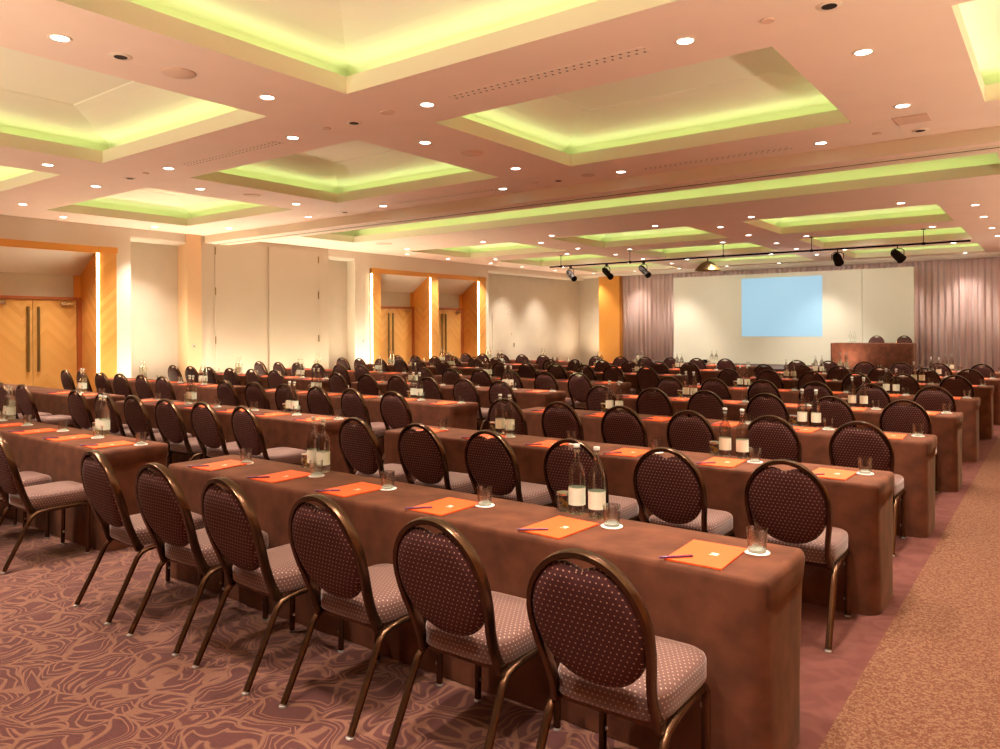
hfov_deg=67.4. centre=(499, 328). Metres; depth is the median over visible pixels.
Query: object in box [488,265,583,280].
trim
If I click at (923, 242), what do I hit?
bar
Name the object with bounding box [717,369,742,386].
banquet chair
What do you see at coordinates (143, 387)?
banquet chair
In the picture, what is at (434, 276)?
pilaster
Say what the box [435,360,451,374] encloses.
banquet chair
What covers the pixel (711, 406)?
banquet chair
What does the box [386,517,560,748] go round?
banquet chair
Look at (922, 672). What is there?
floor
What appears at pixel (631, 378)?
draped table
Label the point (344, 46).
ceiling
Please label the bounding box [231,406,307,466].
banquet chair
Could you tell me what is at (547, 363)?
banquet chair
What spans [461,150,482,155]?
ceiling speaker
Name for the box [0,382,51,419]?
banquet chair
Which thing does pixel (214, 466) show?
notepad
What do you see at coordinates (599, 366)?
banquet chair
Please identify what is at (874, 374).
banquet chair
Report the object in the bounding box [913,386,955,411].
banquet chair
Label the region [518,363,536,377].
banquet chair
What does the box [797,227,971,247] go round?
ceiling
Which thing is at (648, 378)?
banquet chair
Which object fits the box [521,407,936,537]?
draped table
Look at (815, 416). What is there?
label
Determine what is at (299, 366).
banquet chair
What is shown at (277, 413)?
notepad
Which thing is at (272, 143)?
ceiling vent
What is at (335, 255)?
trim
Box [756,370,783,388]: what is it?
banquet chair
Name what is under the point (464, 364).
draped table
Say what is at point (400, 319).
door
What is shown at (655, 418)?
notepad
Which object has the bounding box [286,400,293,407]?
label
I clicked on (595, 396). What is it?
banquet chair
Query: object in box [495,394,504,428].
water bottle
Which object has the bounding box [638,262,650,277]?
spotlight
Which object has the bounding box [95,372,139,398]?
banquet chair
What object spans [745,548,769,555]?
coaster
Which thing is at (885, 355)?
head table
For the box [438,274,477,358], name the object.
doorway frame
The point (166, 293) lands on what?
wall
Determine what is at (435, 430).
notepad
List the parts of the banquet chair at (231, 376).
backrest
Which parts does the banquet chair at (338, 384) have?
backrest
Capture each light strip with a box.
[96,252,99,391]
[370,273,372,362]
[429,277,430,358]
[477,281,478,354]
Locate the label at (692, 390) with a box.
[690,388,696,394]
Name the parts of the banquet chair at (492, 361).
backrest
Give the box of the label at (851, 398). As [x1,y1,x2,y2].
[848,395,855,402]
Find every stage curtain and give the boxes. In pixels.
[622,265,838,361]
[839,257,999,371]
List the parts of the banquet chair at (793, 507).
backrest, frame, seat, seat frame, leg, leg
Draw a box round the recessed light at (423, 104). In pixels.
[418,102,435,106]
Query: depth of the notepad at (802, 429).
6.50 m
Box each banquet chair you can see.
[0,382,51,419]
[0,433,90,573]
[0,471,50,538]
[13,469,18,526]
[15,384,74,427]
[61,370,75,389]
[67,390,128,432]
[73,450,203,624]
[76,371,92,391]
[94,392,158,437]
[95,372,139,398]
[113,373,133,399]
[123,395,191,464]
[126,462,267,656]
[135,375,153,398]
[154,399,225,460]
[155,376,175,399]
[168,365,183,381]
[185,366,200,382]
[191,402,248,458]
[192,477,343,695]
[203,367,218,383]
[217,380,239,405]
[224,368,240,385]
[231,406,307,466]
[245,369,262,386]
[245,382,270,409]
[254,361,267,374]
[267,370,286,388]
[273,362,287,375]
[275,384,301,412]
[279,494,442,740]
[291,362,305,376]
[307,386,334,415]
[311,363,326,377]
[328,373,348,392]
[333,364,350,392]
[336,357,350,369]
[338,417,416,483]
[341,388,391,438]
[354,358,366,369]
[355,365,369,381]
[357,374,380,395]
[374,358,388,371]
[380,391,412,461]
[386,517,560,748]
[387,375,410,397]
[392,355,402,363]
[394,359,409,372]
[398,423,483,493]
[410,355,420,364]
[412,360,426,372]
[415,367,434,382]
[418,377,442,399]
[429,356,441,365]
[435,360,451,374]
[442,353,451,361]
[442,368,461,384]
[448,356,461,366]
[453,379,488,430]
[460,353,470,361]
[464,430,553,506]
[468,357,483,367]
[471,369,492,386]
[477,353,489,362]
[488,380,516,404]
[488,398,527,434]
[489,357,502,375]
[492,362,509,376]
[497,354,509,363]
[500,370,522,388]
[516,354,529,363]
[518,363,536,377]
[526,548,710,748]
[534,371,573,406]
[536,355,549,369]
[541,402,583,440]
[543,359,556,369]
[543,438,640,521]
[547,364,567,379]
[567,359,583,370]
[567,373,592,409]
[575,364,595,380]
[586,385,619,411]
[589,356,603,365]
[594,360,611,371]
[601,405,647,446]
[603,365,635,394]
[613,356,628,366]
[621,361,637,372]
[633,447,734,536]
[636,366,658,392]
[636,388,672,415]
[637,357,652,366]
[650,361,669,373]
[656,376,685,396]
[663,357,679,368]
[666,410,717,453]
[679,362,701,384]
[687,390,726,419]
[688,358,706,368]
[700,378,731,399]
[716,358,735,371]
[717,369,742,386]
[744,415,801,462]
[744,459,850,652]
[746,393,789,422]
[747,379,780,400]
[753,364,774,376]
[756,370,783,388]
[786,360,806,371]
[790,365,813,378]
[798,371,826,389]
[798,381,834,403]
[809,396,856,427]
[818,361,839,372]
[826,366,850,379]
[829,421,905,556]
[841,372,872,391]
[852,383,891,407]
[853,361,874,373]
[867,367,893,381]
[868,335,884,342]
[879,399,937,492]
[887,374,920,394]
[890,362,913,374]
[896,335,912,342]
[913,368,940,383]
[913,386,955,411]
[927,363,952,376]
[938,375,973,396]
[955,369,985,384]
[969,364,995,377]
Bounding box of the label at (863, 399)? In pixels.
[860,396,867,403]
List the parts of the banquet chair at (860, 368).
backrest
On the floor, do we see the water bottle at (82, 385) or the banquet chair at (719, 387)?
the banquet chair at (719, 387)
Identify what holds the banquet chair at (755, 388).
on the floor
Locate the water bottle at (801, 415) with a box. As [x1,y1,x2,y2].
[797,389,806,421]
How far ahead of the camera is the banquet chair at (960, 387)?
10.60 m
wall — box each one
[0,215,579,381]
[579,278,598,364]
[673,267,914,364]
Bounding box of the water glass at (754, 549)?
[749,546,765,552]
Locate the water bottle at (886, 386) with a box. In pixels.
[883,368,889,389]
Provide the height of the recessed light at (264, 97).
0.006 m
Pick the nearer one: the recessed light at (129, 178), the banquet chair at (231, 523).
the banquet chair at (231, 523)
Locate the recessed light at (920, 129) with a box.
[912,128,928,132]
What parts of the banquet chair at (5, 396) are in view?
backrest, frame, seat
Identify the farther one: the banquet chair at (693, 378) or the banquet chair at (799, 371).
the banquet chair at (693, 378)
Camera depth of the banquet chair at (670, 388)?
10.68 m
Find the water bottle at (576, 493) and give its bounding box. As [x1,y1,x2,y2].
[568,443,585,505]
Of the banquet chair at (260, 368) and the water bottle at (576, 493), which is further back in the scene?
the banquet chair at (260, 368)
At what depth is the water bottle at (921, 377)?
11.75 m
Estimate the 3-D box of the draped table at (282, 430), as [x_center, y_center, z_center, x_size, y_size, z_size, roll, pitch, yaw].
[-3.152,1.285,8.534,3.995,0.755,0.534,0,0,37]
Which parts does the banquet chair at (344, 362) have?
backrest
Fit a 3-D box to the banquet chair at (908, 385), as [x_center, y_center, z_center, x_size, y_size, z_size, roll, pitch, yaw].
[6.082,1.142,11.220,0.463,0.954,0.629,0,0,38]
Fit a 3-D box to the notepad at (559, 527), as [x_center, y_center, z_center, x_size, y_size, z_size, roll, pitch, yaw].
[0.266,0.894,3.374,0.224,0.007,0.310,0,0,40]
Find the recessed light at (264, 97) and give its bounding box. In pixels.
[258,94,275,99]
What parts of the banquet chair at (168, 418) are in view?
backrest, frame, seat frame, leg, seat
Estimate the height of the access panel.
0.010 m
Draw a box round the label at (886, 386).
[883,384,889,389]
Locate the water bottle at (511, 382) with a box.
[508,366,513,384]
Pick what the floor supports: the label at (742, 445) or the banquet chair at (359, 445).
the banquet chair at (359, 445)
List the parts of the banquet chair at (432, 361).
backrest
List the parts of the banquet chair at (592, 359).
backrest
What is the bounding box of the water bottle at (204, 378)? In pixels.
[202,363,207,380]
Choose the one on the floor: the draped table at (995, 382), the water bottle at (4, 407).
the draped table at (995, 382)
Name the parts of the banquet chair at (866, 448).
backrest, frame, leg, seat, seat frame, leg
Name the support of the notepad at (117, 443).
on the draped table at (60, 460)
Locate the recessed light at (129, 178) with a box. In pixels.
[123,177,135,179]
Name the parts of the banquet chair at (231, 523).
leg, backrest, frame, seat, seat frame, leg, leg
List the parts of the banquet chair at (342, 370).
backrest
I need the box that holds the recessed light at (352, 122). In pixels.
[346,120,361,124]
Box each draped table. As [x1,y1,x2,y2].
[0,384,124,428]
[0,416,167,550]
[97,378,246,406]
[115,398,357,473]
[168,455,804,748]
[198,372,329,406]
[264,388,477,460]
[286,368,415,382]
[351,381,565,429]
[367,364,490,375]
[384,425,894,614]
[408,361,538,369]
[434,375,630,409]
[459,358,576,369]
[510,369,687,394]
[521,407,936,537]
[561,365,721,382]
[609,363,755,376]
[616,394,962,491]
[683,385,980,461]
[742,378,993,438]
[775,371,999,424]
[812,367,999,377]
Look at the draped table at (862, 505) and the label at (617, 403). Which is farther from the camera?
the label at (617, 403)
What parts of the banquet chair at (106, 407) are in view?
backrest, frame, seat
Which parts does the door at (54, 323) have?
handle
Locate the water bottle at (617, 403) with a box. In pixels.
[615,381,622,405]
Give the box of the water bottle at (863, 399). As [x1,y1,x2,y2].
[860,377,867,403]
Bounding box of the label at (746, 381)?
[744,379,749,384]
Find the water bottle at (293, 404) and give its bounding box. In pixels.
[290,382,298,408]
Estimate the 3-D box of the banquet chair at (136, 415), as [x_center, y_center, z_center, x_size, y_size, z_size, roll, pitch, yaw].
[-3.765,1.192,8.253,0.463,0.954,0.629,0,0,37]
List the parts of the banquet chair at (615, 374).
backrest, frame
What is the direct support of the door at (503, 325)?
in the wall at (166, 293)
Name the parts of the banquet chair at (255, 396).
backrest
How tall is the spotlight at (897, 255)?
0.395 m
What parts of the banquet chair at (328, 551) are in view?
leg, backrest, frame, seat, seat frame, leg, leg, leg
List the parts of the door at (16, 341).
handle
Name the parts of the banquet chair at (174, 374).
backrest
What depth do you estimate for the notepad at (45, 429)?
6.63 m
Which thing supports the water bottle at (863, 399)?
on the draped table at (947, 428)
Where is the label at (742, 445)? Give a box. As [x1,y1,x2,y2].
[736,438,748,451]
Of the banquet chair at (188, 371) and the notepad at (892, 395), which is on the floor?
the banquet chair at (188, 371)
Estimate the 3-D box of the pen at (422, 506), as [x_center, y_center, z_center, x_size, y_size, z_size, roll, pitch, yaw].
[-0.403,0.888,3.715,0.135,0.012,0.009,0,0,-10]
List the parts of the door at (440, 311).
handle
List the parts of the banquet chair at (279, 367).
backrest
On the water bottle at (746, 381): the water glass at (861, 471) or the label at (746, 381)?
the label at (746, 381)
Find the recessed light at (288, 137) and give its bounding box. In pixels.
[285,136,299,139]
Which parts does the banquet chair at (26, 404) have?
backrest, frame, seat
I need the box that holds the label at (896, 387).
[893,384,899,390]
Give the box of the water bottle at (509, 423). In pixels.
[505,395,514,429]
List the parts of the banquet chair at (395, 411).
backrest, frame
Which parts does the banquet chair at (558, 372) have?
backrest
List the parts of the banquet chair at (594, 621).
backrest, frame, leg, seat frame, seat, leg, leg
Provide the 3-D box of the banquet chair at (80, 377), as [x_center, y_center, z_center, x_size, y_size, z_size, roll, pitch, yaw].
[-7.014,1.209,13.100,0.463,0.954,0.629,0,0,39]
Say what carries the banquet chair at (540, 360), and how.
on the floor
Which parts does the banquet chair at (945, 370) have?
backrest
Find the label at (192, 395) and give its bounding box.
[189,392,196,398]
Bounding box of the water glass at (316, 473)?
[311,472,321,475]
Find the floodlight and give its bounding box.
[695,258,720,271]
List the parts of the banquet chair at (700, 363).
backrest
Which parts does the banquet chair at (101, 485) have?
leg, backrest, frame, seat frame, seat, leg, leg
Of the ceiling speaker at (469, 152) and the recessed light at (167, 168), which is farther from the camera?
the recessed light at (167, 168)
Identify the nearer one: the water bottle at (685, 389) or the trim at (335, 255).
the water bottle at (685, 389)
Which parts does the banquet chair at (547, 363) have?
backrest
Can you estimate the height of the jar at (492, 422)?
0.091 m
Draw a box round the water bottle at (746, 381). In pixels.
[744,365,749,384]
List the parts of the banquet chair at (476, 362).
backrest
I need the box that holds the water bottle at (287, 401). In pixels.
[286,381,293,407]
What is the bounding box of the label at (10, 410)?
[6,406,15,414]
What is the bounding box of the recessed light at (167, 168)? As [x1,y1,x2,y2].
[162,167,174,169]
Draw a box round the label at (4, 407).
[3,405,12,413]
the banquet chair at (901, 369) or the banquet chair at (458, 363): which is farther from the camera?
the banquet chair at (458, 363)
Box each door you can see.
[0,299,32,385]
[32,299,76,389]
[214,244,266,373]
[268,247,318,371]
[381,308,389,363]
[390,308,411,364]
[439,310,442,356]
[443,310,460,358]
[492,314,514,359]
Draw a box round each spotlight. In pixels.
[566,267,576,281]
[602,264,613,279]
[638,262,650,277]
[831,250,843,266]
[890,246,905,263]
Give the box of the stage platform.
[629,361,952,371]
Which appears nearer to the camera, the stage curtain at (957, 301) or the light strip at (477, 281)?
the stage curtain at (957, 301)
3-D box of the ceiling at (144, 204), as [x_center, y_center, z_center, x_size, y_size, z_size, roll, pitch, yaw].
[-5.996,-2.400,13.630,4.145,0.500,3.380,0,0,37]
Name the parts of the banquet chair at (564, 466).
backrest, frame, seat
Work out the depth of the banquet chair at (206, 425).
7.27 m
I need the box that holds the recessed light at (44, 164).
[40,163,54,165]
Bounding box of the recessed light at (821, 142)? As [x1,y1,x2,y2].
[813,141,828,144]
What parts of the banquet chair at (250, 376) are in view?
backrest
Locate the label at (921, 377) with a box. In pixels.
[919,375,924,380]
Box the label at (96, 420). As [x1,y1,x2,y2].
[95,418,105,428]
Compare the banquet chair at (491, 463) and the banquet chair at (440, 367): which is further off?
the banquet chair at (440, 367)
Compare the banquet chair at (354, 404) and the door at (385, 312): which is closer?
the banquet chair at (354, 404)
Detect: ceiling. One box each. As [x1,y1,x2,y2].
[0,0,999,274]
[0,46,266,162]
[0,166,59,191]
[48,188,292,225]
[57,0,676,93]
[190,140,497,202]
[301,152,999,242]
[412,242,565,257]
[435,46,850,165]
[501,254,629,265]
[551,226,728,247]
[562,263,678,271]
[626,243,777,257]
[686,254,813,265]
[742,204,953,233]
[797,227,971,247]
[839,243,984,257]
[952,0,999,101]
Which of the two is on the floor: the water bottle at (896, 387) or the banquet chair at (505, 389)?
the banquet chair at (505, 389)
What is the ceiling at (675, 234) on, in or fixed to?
attached to the ceiling at (920, 58)
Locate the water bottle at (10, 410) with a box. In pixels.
[6,386,15,414]
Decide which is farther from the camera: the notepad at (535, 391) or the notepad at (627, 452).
the notepad at (535, 391)
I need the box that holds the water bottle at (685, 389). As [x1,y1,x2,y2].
[683,371,688,393]
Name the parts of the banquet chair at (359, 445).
backrest, frame, seat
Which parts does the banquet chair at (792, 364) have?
backrest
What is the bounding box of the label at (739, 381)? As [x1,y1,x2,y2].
[737,378,742,383]
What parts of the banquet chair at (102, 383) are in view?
backrest, frame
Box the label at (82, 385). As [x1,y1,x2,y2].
[80,383,86,388]
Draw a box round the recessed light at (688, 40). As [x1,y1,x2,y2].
[674,36,696,44]
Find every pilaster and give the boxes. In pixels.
[98,246,117,377]
[370,268,380,363]
[430,273,438,357]
[478,277,485,355]
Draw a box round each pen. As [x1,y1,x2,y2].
[187,464,208,466]
[247,476,269,477]
[315,489,339,491]
[405,506,431,508]
[517,527,547,530]
[659,554,692,558]
[696,461,715,463]
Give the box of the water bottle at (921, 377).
[919,362,924,380]
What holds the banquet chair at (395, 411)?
on the floor
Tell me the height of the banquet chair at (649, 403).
0.954 m
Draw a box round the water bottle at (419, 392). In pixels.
[416,373,422,395]
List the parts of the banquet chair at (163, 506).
backrest, frame, seat frame, leg, seat, leg, leg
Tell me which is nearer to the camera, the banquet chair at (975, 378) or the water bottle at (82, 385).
the water bottle at (82, 385)
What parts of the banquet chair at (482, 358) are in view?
backrest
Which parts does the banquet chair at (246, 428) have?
backrest, frame, seat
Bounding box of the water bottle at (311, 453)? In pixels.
[307,417,319,462]
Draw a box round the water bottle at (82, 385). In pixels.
[80,369,86,388]
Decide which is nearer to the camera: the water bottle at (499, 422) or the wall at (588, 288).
the water bottle at (499, 422)
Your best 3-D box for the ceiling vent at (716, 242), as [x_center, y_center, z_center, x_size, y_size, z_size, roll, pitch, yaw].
[4.791,-2.202,20.027,2.160,0.004,0.140,0,0,37]
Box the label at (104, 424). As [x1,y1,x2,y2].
[99,419,109,429]
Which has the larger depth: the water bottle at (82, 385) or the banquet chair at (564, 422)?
the water bottle at (82, 385)
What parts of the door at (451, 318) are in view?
handle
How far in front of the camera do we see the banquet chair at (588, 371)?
14.18 m
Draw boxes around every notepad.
[0,423,22,427]
[11,428,57,434]
[45,434,92,441]
[84,441,135,448]
[141,399,158,401]
[190,460,249,470]
[216,409,244,412]
[249,470,310,482]
[255,412,288,416]
[296,417,333,421]
[319,482,382,497]
[408,497,477,515]
[419,428,448,432]
[428,401,457,404]
[463,434,505,438]
[520,516,598,539]
[524,390,546,392]
[526,440,569,447]
[585,412,604,416]
[605,448,648,456]
[622,395,637,397]
[642,416,670,421]
[664,540,746,570]
[672,398,689,400]
[698,457,746,467]
[711,421,743,426]
[723,400,742,403]
[729,387,746,389]
[785,404,802,406]
[793,426,819,432]
[813,467,857,480]
[851,407,866,410]
[885,433,906,439]
[889,394,901,396]
[926,411,939,414]
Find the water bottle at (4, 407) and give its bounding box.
[3,385,12,413]
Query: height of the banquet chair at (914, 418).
0.954 m
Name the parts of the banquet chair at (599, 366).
backrest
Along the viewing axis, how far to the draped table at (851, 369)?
14.75 m
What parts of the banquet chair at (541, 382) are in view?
backrest, frame, seat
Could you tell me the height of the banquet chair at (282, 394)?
0.954 m
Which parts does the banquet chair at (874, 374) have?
frame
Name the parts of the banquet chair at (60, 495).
leg, backrest, frame, leg, seat frame, seat, leg, leg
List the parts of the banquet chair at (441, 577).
leg, backrest, frame, leg, seat frame, seat, leg, leg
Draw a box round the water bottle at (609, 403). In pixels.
[606,381,613,408]
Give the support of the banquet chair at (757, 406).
on the floor
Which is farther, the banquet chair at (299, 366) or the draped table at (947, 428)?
the banquet chair at (299, 366)
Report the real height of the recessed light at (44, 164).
0.006 m
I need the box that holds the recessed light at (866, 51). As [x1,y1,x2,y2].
[852,48,874,55]
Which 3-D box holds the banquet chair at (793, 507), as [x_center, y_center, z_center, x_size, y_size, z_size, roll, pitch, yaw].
[1.658,1.165,4.171,0.463,0.954,0.629,0,0,35]
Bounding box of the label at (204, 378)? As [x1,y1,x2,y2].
[202,376,207,380]
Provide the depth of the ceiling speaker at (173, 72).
6.34 m
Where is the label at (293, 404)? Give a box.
[290,401,298,408]
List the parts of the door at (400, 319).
handle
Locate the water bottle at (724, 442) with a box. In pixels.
[719,408,730,449]
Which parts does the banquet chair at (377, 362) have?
backrest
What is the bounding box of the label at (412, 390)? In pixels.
[410,388,416,394]
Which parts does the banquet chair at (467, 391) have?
backrest, frame, seat, leg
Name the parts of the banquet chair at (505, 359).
backrest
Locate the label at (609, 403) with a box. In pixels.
[606,400,613,408]
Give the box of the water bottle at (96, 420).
[95,395,105,428]
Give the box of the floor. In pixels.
[0,425,999,748]
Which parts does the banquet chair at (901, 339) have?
backrest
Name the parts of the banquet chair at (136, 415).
backrest, frame, seat, leg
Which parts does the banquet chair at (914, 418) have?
backrest, frame, leg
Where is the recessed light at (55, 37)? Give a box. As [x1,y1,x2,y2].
[47,33,72,42]
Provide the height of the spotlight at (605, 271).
0.461 m
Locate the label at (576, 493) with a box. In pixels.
[568,485,585,505]
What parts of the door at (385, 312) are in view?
handle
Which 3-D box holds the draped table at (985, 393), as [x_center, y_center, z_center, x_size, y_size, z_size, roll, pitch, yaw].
[5.683,1.240,12.270,3.998,0.755,0.542,0,0,37]
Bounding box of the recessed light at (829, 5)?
[816,0,842,10]
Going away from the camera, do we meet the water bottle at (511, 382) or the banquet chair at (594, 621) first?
the banquet chair at (594, 621)
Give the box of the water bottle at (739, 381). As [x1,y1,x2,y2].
[737,365,742,383]
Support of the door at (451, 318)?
in the wall at (166, 293)
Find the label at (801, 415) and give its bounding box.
[797,411,806,421]
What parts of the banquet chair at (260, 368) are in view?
backrest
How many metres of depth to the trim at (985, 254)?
25.35 m
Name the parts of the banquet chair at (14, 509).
leg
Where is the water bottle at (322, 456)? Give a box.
[316,418,329,465]
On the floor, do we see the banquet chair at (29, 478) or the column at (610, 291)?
the banquet chair at (29, 478)
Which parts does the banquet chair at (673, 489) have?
backrest, seat, seat frame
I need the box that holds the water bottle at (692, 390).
[690,372,696,394]
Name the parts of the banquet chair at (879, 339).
backrest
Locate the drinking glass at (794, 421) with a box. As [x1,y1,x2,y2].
[789,415,796,423]
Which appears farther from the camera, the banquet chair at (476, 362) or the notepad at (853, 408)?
the banquet chair at (476, 362)
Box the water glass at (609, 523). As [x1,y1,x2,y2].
[605,521,618,526]
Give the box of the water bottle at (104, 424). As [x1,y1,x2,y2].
[99,396,109,429]
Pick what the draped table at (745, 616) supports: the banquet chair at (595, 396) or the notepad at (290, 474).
the notepad at (290, 474)
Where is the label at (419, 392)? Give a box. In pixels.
[416,389,422,395]
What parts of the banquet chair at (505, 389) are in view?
backrest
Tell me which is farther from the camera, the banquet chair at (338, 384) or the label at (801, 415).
the banquet chair at (338, 384)
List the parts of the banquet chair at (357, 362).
backrest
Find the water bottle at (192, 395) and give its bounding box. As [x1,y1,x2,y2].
[189,375,196,398]
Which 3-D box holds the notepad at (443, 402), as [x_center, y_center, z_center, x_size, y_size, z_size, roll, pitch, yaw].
[-0.676,0.899,9.006,0.224,0.007,0.310,0,0,34]
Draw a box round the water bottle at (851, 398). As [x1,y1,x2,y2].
[848,377,855,402]
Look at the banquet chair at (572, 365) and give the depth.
16.62 m
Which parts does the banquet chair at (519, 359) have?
backrest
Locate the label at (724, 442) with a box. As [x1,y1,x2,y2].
[719,437,730,449]
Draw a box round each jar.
[301,453,309,465]
[489,421,495,430]
[556,490,567,507]
[709,441,718,452]
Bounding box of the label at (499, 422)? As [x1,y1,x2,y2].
[495,418,504,428]
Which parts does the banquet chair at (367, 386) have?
backrest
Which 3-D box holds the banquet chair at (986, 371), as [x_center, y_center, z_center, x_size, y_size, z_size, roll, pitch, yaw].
[8.985,1.127,13.948,0.463,0.954,0.629,0,0,38]
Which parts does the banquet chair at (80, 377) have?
backrest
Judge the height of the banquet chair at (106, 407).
0.954 m
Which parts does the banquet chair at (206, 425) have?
backrest, frame, seat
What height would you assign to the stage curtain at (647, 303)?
3.760 m
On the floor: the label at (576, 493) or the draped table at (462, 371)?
the draped table at (462, 371)
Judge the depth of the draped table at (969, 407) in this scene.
9.11 m
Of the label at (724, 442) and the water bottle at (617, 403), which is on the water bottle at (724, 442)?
the label at (724, 442)
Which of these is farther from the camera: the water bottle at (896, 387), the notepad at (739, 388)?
the notepad at (739, 388)
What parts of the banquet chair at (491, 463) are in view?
backrest, frame, seat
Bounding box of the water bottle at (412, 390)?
[410,372,416,394]
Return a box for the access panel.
[893,113,931,125]
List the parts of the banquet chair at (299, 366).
backrest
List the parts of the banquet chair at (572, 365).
backrest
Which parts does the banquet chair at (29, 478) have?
leg, seat, leg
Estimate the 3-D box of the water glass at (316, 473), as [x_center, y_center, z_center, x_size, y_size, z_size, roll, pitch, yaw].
[-1.124,0.854,4.592,0.082,0.093,0.082,0,0,37]
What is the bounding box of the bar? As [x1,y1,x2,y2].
[550,229,970,267]
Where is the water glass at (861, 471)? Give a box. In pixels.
[859,470,870,473]
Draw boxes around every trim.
[130,228,184,245]
[328,249,353,261]
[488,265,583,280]
[577,252,999,278]
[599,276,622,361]
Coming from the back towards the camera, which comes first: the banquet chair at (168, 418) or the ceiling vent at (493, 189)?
the ceiling vent at (493, 189)
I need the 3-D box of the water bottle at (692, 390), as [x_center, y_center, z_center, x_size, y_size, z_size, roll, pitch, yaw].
[2.450,0.719,9.485,0.083,0.336,0.083,0,0,-8]
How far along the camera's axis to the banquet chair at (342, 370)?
14.86 m
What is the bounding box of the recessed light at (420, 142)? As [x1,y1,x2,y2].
[418,141,431,144]
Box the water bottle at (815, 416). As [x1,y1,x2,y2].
[811,389,820,422]
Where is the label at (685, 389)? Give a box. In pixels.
[683,387,688,393]
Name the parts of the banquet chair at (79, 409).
backrest, frame, seat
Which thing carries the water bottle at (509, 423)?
on the draped table at (862, 505)
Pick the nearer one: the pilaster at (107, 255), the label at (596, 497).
the label at (596, 497)
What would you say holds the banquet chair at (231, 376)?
on the floor
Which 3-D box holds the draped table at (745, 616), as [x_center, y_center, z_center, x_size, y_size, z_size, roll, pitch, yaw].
[-0.494,1.271,4.039,3.998,0.755,0.533,0,0,37]
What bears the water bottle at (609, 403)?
on the draped table at (914, 456)
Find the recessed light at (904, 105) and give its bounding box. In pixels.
[893,103,911,108]
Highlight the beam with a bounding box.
[204,126,999,244]
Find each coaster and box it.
[380,486,396,490]
[475,503,494,507]
[601,523,622,528]
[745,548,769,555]
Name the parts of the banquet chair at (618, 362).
backrest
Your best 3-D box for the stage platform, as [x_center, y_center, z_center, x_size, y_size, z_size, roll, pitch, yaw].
[8.424,1.397,23.628,9.700,0.420,3.300,0,0,37]
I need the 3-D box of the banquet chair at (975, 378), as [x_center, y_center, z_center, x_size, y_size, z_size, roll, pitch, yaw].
[7.766,1.134,12.363,0.463,0.954,0.629,0,0,37]
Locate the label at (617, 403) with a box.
[615,401,622,405]
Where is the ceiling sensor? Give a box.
[760,17,774,23]
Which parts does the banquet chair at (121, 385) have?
backrest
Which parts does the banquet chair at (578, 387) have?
backrest, seat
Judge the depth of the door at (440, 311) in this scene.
25.00 m
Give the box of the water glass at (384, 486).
[382,485,392,488]
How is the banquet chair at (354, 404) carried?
on the floor
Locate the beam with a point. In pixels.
(982, 140)
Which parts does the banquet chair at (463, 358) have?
backrest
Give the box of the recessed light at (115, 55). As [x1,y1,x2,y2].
[109,52,131,60]
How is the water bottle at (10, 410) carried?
on the draped table at (60, 460)
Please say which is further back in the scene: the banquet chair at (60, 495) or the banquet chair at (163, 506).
the banquet chair at (60, 495)
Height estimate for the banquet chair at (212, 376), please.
0.954 m
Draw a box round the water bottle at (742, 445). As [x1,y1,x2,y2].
[736,409,748,451]
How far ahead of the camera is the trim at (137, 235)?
16.57 m
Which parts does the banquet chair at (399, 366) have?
backrest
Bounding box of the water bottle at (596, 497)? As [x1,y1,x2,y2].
[588,446,605,509]
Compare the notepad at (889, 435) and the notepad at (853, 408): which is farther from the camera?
the notepad at (853, 408)
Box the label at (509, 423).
[505,419,514,429]
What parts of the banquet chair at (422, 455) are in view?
backrest, frame, seat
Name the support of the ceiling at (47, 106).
attached to the ceiling at (920, 58)
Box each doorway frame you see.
[0,238,97,391]
[380,269,429,360]
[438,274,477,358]
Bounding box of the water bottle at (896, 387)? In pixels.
[893,369,899,390]
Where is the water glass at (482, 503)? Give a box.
[478,501,490,505]
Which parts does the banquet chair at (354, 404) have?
backrest, frame, seat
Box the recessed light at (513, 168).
[509,167,521,169]
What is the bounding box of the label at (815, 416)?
[811,412,820,422]
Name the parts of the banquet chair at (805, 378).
backrest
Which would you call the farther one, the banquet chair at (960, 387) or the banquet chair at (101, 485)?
the banquet chair at (960, 387)
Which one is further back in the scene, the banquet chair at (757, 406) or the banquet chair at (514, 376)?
the banquet chair at (514, 376)
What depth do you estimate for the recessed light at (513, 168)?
10.23 m
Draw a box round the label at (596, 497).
[588,489,605,509]
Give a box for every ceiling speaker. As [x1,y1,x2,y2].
[161,67,195,78]
[243,194,260,196]
[376,243,391,244]
[379,110,393,114]
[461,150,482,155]
[581,174,594,176]
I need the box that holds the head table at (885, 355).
[831,343,916,369]
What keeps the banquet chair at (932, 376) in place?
on the floor
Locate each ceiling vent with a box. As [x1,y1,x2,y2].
[180,141,283,165]
[397,188,497,203]
[448,47,649,99]
[642,147,791,169]
[643,242,718,248]

